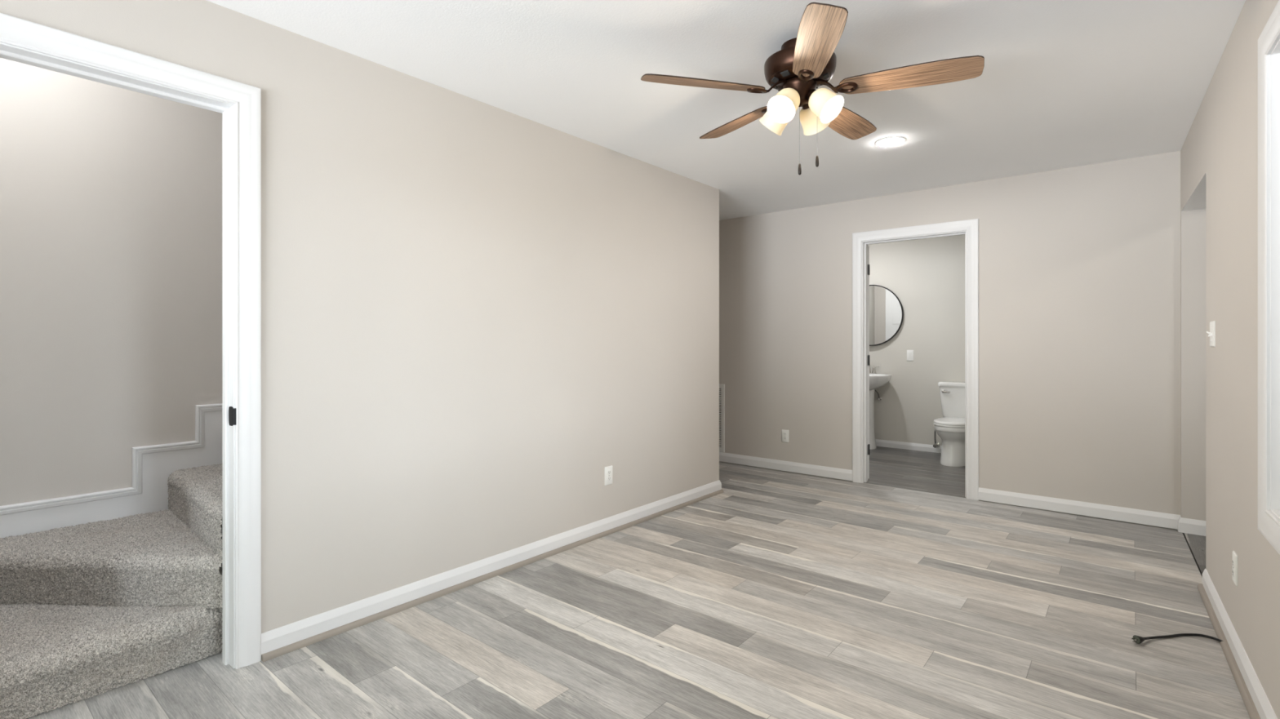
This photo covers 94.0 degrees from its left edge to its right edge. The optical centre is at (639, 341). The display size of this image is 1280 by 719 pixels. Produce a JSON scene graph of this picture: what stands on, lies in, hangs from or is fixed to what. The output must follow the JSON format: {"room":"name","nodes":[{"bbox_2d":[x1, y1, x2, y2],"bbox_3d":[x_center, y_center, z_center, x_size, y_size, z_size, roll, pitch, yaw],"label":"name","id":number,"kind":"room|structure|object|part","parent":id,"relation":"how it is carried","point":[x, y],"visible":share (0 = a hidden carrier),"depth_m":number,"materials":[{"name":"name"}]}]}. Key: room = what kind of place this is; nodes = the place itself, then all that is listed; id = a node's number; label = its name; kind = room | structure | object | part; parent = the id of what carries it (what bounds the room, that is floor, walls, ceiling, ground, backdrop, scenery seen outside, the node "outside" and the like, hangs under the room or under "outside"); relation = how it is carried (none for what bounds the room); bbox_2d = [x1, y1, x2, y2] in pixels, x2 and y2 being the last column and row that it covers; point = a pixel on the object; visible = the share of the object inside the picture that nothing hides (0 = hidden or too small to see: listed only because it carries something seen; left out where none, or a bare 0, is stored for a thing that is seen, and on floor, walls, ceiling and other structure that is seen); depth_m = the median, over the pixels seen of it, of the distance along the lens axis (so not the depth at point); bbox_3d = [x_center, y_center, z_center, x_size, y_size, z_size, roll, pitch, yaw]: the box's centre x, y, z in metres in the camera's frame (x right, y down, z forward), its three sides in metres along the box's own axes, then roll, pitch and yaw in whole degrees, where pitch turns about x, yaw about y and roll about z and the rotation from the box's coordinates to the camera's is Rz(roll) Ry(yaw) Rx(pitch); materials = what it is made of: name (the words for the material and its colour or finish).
{"room":"empty living room","nodes":[
{"label":"empty living room","id":0,"kind":"room"},
{"bbox_2d":[0,57,222,506],"bbox_3d":[-1.723,-0.238,3.816,0.100,2.900,4.297,0,0,40],"label":"wall","id":1,"kind":"structure","parent":0,"point":[111,196],"depth_m":2.77,"materials":[{"name":"beige paint"}]},
{"bbox_2d":[0,403,222,537],"bbox_3d":[-2.301,0.474,3.015,0.025,1.435,2.105,0,0,40],"label":"trim","id":2,"kind":"structure","parent":1,"relation":"attached to","point":[152,466],"depth_m":2.87,"materials":[{"name":"white paint"}]},
{"bbox_2d":[0,0,719,633],"bbox_3d":[-1.450,-0.008,2.373,0.120,2.440,6.417,0,0,40],"label":"wall","id":3,"kind":"structure","parent":0,"point":[473,311],"depth_m":2.84,"materials":[{"name":"beige paint"}]},
{"bbox_2d":[0,13,261,669],"bbox_3d":[-1.806,0.124,1.930,0.142,2.175,0.990,0,0,40],"label":"door frame","id":4,"kind":"structure","parent":3,"relation":"in","point":[21,41],"depth_m":2.22,"materials":[{"name":"white paint"}]},
{"bbox_3d":[-1.518,0.277,2.221,0.054,0.072,0.011,0,0,32],"label":"strike plate","id":5,"kind":"part","parent":4,"relation":"part of","materials":[{"name":"black metal"}]},
{"bbox_2d":[261,480,721,654],"bbox_3d":[-1.177,1.163,4.188,2.035,0.097,3.296,0,0,40],"label":"baseboard","id":6,"kind":"structure","parent":3,"relation":"attached to","point":[277,638],"depth_m":2.90,"materials":[{"name":"white paint"}]},
{"bbox_2d":[261,489,723,662],"bbox_3d":[-0.384,1.201,3.535,0.019,0.022,3.295,0,0,40],"label":"trim","id":7,"kind":"structure","parent":3,"relation":"attached to","point":[303,643],"depth_m":2.89,"materials":[{"name":"white wood"}]},
{"bbox_2d":[604,465,612,485],"bbox_3d":[-0.197,0.850,3.792,0.009,0.117,0.072,0,0,40],"label":"wall outlet","id":8,"kind":"object","parent":3,"relation":"attached to","point":[608,470],"visible":1,"depth_m":3.79,"materials":[{"name":"white plastic"}]},
{"bbox_2d":[26,446,1250,718],"bbox_3d":[1.057,1.272,2.304,8.100,0.120,9.900,0,0,40],"label":"floor","id":9,"kind":"structure","parent":0,"point":[775,594],"depth_m":2.51,"materials":[{"name":"grey laminate"}]},
{"bbox_2d":[0,463,222,718],"bbox_3d":[-1.843,0.543,2.780,0.998,1.336,2.325,0,0,40],"label":"staircase","id":10,"kind":"structure","parent":9,"relation":"on","point":[90,610],"depth_m":2.30,"materials":[{"name":"grey carpet"}]},
{"bbox_2d":[869,364,891,449],"bbox_3d":[2.559,0.723,6.801,0.558,0.978,0.458,0,0,40],"label":"pedestal sink","id":11,"kind":"object","parent":9,"relation":"on","point":[876,380],"visible":0.3,"depth_m":6.75,"materials":[{"name":"white ceramic"}]},
{"bbox_2d":[869,364,879,373],"bbox_3d":[2.631,0.302,6.889,0.225,0.136,0.137,0,0,40],"label":"faucet","id":12,"kind":"object","parent":11,"relation":"on","point":[873,371],"depth_m":6.88,"materials":[{"name":"silver metal"}]},
{"bbox_2d":[869,373,891,390],"bbox_3d":[2.559,0.458,6.801,0.558,0.177,0.458,0,0,40],"label":"basin","id":13,"kind":"object","parent":11,"relation":"in","point":[876,380],"depth_m":6.58,"materials":[{"name":"white ceramic"}]},
{"bbox_2d":[933,381,964,466],"bbox_3d":[3.216,0.819,6.053,0.448,0.786,0.773,0,0,40],"label":"toilet","id":14,"kind":"object","parent":9,"relation":"on","point":[950,428],"visible":0.62,"depth_m":5.88,"materials":[{"name":"white ceramic"}]},
{"bbox_3d":[3.137,0.816,5.957,0.372,0.019,0.525,0,0,40],"label":"seat","id":15,"kind":"part","parent":14,"relation":"part of","materials":[{"name":"white plastic"}]},
{"bbox_3d":[3.137,0.792,5.957,0.368,0.028,0.519,0,0,40],"label":"lid","id":16,"kind":"part","parent":14,"relation":"part of","materials":[{"name":"white plastic"}]},
{"bbox_3d":[3.170,1.019,5.997,0.375,0.386,0.627,0,0,40],"label":"bowl","id":17,"kind":"part","parent":14,"relation":"part of","materials":[{"name":"white ceramic"}]},
{"bbox_3d":[3.392,0.451,6.266,0.448,0.050,0.220,0,0,40],"label":"tank lid","id":18,"kind":"part","parent":14,"relation":"part of","materials":[{"name":"white ceramic"}]},
{"bbox_3d":[3.392,0.650,6.266,0.426,0.347,0.205,0,0,40],"label":"tank","id":19,"kind":"part","parent":14,"relation":"part of","materials":[{"name":"white ceramic"}]},
{"bbox_2d":[1131,633,1223,644],"bbox_3d":[2.156,1.196,2.421,0.360,0.030,0.089,0,0,1],"label":"power cord","id":20,"kind":"object","parent":9,"relation":"on","point":[1137,639],"visible":1,"depth_m":2.43,"materials":[{"name":"black rubber"}]},
{"bbox_2d":[206,0,1245,220],"bbox_3d":[1.057,-1.278,2.304,8.100,0.100,9.900,0,0,40],"label":"ceiling","id":21,"kind":"structure","parent":0,"point":[1061,84],"depth_m":2.69,"materials":[{"name":"paint"}]},
{"bbox_2d":[640,2,984,174],"bbox_3d":[0.696,-0.961,2.501,1.283,0.535,1.250,0,0,40],"label":"ceiling fan","id":22,"kind":"object","parent":21,"relation":"hanging from","point":[804,63],"visible":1,"depth_m":2.37,"materials":[{"name":"brown wood"}]},
{"bbox_3d":[0.259,-1.042,2.403,0.511,0.042,0.138,0,0,-11],"label":"blade","id":23,"kind":"part","parent":22,"relation":"part of","materials":[{"name":"brown wood"}]},
{"bbox_3d":[0.467,-1.041,2.839,0.139,0.038,0.511,0,0,-29],"label":"blade","id":24,"kind":"part","parent":22,"relation":"part of","materials":[{"name":"brown wood"}]},
{"bbox_3d":[0.593,-1.047,2.607,0.060,0.058,0.163,0,0,-28],"label":"blade arm","id":25,"kind":"part","parent":22,"relation":"part of","materials":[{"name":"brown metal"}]},
{"bbox_3d":[0.518,-1.047,2.452,0.163,0.058,0.060,0,0,-10],"label":"blade arm","id":26,"kind":"part","parent":22,"relation":"part of","materials":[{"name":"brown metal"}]},
{"bbox_3d":[0.582,-0.952,2.561,0.136,0.136,0.118,0,0,40],"label":"lamp shade","id":27,"kind":"part","parent":22,"relation":"part of","materials":[{"name":"beige glass"}]},
{"bbox_3d":[0.579,-0.952,2.397,0.118,0.136,0.136,0,0,40],"label":"lamp shade","id":28,"kind":"part","parent":22,"relation":"part of","materials":[{"name":"beige glass"}]},
{"bbox_3d":[0.594,-0.970,2.409,0.049,0.065,0.065,0,0,40],"label":"bulb","id":29,"kind":"part","parent":22,"relation":"part of","materials":[{"name":"white glass"}]},
{"bbox_3d":[0.663,-0.859,2.478,0.002,0.241,0.002,0,0,40],"label":"pull chain","id":30,"kind":"part","parent":22,"relation":"part of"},
{"bbox_3d":[0.642,-1.043,2.332,0.060,0.062,0.162,0,0,8],"label":"blade arm","id":31,"kind":"part","parent":22,"relation":"part of","materials":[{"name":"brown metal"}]},
{"bbox_3d":[0.747,-0.952,2.558,0.118,0.136,0.136,0,0,40],"label":"lamp shade","id":32,"kind":"part","parent":22,"relation":"part of","materials":[{"name":"beige glass"}]},
{"bbox_3d":[0.609,-1.027,2.071,0.138,0.039,0.511,0,0,8],"label":"blade","id":33,"kind":"part","parent":22,"relation":"part of","materials":[{"name":"brown wood"}]},
{"bbox_3d":[0.743,-0.952,2.394,0.136,0.136,0.118,0,0,40],"label":"lamp shade","id":34,"kind":"part","parent":22,"relation":"part of","materials":[{"name":"beige glass"}]},
{"bbox_3d":[0.731,-0.970,2.408,0.065,0.065,0.049,0,0,40],"label":"bulb","id":35,"kind":"part","parent":22,"relation":"part of","materials":[{"name":"white glass"}]},
{"bbox_3d":[0.795,-1.040,2.413,0.161,0.064,0.060,0,0,26],"label":"blade arm","id":36,"kind":"part","parent":22,"relation":"part of","materials":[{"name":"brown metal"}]},
{"bbox_3d":[0.949,-1.026,2.772,0.148,0.033,0.510,0,0,40],"label":"blade","id":37,"kind":"part","parent":22,"relation":"part of","materials":[{"name":"brown wood"}]},
{"bbox_3d":[1.033,-1.019,2.301,0.511,0.042,0.139,0,0,26],"label":"blade","id":38,"kind":"part","parent":22,"relation":"part of","materials":[{"name":"brown wood"}]},
{"bbox_2d":[875,136,906,146],"bbox_3d":[1.535,-1.222,3.659,0.180,0.013,0.180,0,0,40],"label":"recessed light","id":39,"kind":"object","parent":21,"relation":"in","point":[893,140],"visible":1,"depth_m":3.63,"materials":[{"name":"white plastic"}]},
{"bbox_2d":[867,235,964,445],"bbox_3d":[3.157,-0.008,6.673,2.020,2.440,0.100,0,0,40],"label":"wall","id":40,"kind":"structure","parent":0,"point":[926,276],"depth_m":6.65,"materials":[{"name":"paint"}]},
{"bbox_2d":[869,284,903,346],"bbox_3d":[2.688,-0.308,6.957,0.712,0.712,0.025,0,0,37],"label":"round mirror","id":41,"kind":"object","parent":40,"relation":"attached to","point":[886,308],"visible":0.54,"depth_m":6.86,"materials":[{"name":"black metal"}]},
{"bbox_2d":[875,439,942,453],"bbox_3d":[3.121,1.173,6.629,1.820,0.078,0.014,0,0,40],"label":"baseboard","id":42,"kind":"structure","parent":40,"relation":"attached to","point":[884,443],"depth_m":6.71,"materials":[{"name":"white paint"}]},
{"bbox_2d":[906,350,913,360],"bbox_3d":[3.033,0.154,6.705,0.072,0.122,0.009,0,0,40],"label":"wall outlet","id":43,"kind":"object","parent":40,"relation":"attached to","point":[909,353],"visible":1,"depth_m":6.70,"materials":[{"name":"white plastic"}]},
{"bbox_2d":[933,430,939,448],"bbox_3d":[3.234,0.985,6.459,0.114,0.327,0.104,0,0,40],"label":"shutoff valve","id":44,"kind":"object","parent":40,"relation":"attached to","point":[935,445],"visible":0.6,"depth_m":6.46,"materials":[{"name":"silver metal"}]},
{"bbox_2d":[719,151,1180,529],"bbox_3d":[1.693,-0.008,5.385,4.960,2.440,0.120,0,0,40],"label":"wall","id":45,"kind":"structure","parent":0,"point":[1079,267],"depth_m":4.36,"materials":[{"name":"beige paint"}]},
{"bbox_2d":[719,383,724,452],"bbox_3d":[0.647,0.769,6.162,0.518,0.686,0.012,0,0,40],"label":"air vent","id":46,"kind":"object","parent":45,"relation":"in","point":[722,387],"visible":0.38,"depth_m":6.01,"materials":[{"name":"white metal"}]},
{"bbox_2d":[781,429,788,442],"bbox_3d":[1.356,0.881,5.580,0.072,0.117,0.009,0,0,40],"label":"wall outlet","id":47,"kind":"object","parent":45,"relation":"attached to","point":[784,433],"visible":1,"depth_m":5.58,"materials":[{"name":"white plastic"}]},
{"bbox_2d":[719,452,852,480],"bbox_3d":[0.794,1.160,6.040,2.719,0.091,0.014,0,0,40],"label":"baseboard","id":48,"kind":"structure","parent":45,"relation":"attached to","point":[811,469],"depth_m":5.55,"materials":[{"name":"white paint"}]},
{"bbox_2d":[852,218,978,500],"bbox_3d":[2.257,0.135,4.920,0.964,2.153,0.156,0,0,40],"label":"door frame","id":49,"kind":"structure","parent":45,"relation":"in","point":[968,228],"depth_m":4.85,"materials":[{"name":"white paint"}]},
{"bbox_2d":[867,245,869,479],"bbox_3d":[1.709,0.181,5.484,0.778,2.038,0.145,0,0,42],"label":"door","id":50,"kind":"structure","parent":49,"relation":"attached to","point":[868,246],"depth_m":5.22,"materials":[{"name":"white paint"}]},
{"bbox_2d":[977,487,1205,536],"bbox_3d":[4.156,1.163,3.238,4.107,0.097,0.059,0,0,40],"label":"baseboard","id":51,"kind":"structure","parent":45,"relation":"attached to","point":[1095,510],"depth_m":4.10,"materials":[{"name":"white paint"}]},
{"bbox_2d":[1180,0,1279,718],"bbox_3d":[1.260,-0.008,0.843,0.131,2.440,7.450,0,0,37],"label":"wall","id":52,"kind":"structure","parent":0,"point":[1219,152],"depth_m":2.40,"materials":[{"name":"beige paint"}]},
{"bbox_2d":[1206,320,1215,346],"bbox_3d":[2.631,-0.036,2.755,0.020,0.117,0.117,0,0,37],"label":"light switch","id":53,"kind":"object","parent":52,"relation":"attached to","point":[1212,324],"visible":1,"depth_m":2.72,"materials":[{"name":"white plastic"}]},
{"bbox_3d":[2.637,-0.036,2.751,0.006,0.117,0.117,0,0,37],"label":"plate","id":54,"kind":"part","parent":53,"relation":"part of","materials":[{"name":"white plastic"}]},
{"bbox_2d":[1197,583,1260,718],"bbox_3d":[0.848,1.201,0.451,0.019,0.022,6.268,0,0,37],"label":"trim","id":55,"kind":"structure","parent":52,"relation":"attached to","point":[1248,702],"depth_m":2.25,"materials":[{"name":"white wood"}]},
{"bbox_2d":[1231,551,1237,586],"bbox_3d":[2.290,0.872,2.301,0.009,0.117,0.072,0,0,38],"label":"wall outlet","id":56,"kind":"object","parent":52,"relation":"attached to","point":[1234,561],"visible":1,"depth_m":2.29,"materials":[{"name":"white plastic"}]},
{"bbox_2d":[1202,568,1277,718],"bbox_3d":[0.865,1.163,0.445,0.015,0.097,6.278,0,0,37],"label":"baseboard","id":57,"kind":"structure","parent":52,"relation":"attached to","point":[1261,702],"depth_m":2.18,"materials":[{"name":"white paint"}]},
{"bbox_2d":[1257,0,1279,555],"bbox_3d":[1.360,-0.183,0.996,0.138,1.570,2.195,0,0,37],"label":"window","id":58,"kind":"structure","parent":52,"relation":"in","point":[1268,42],"depth_m":1.83,"materials":[{"name":"white paint"}]}
]}

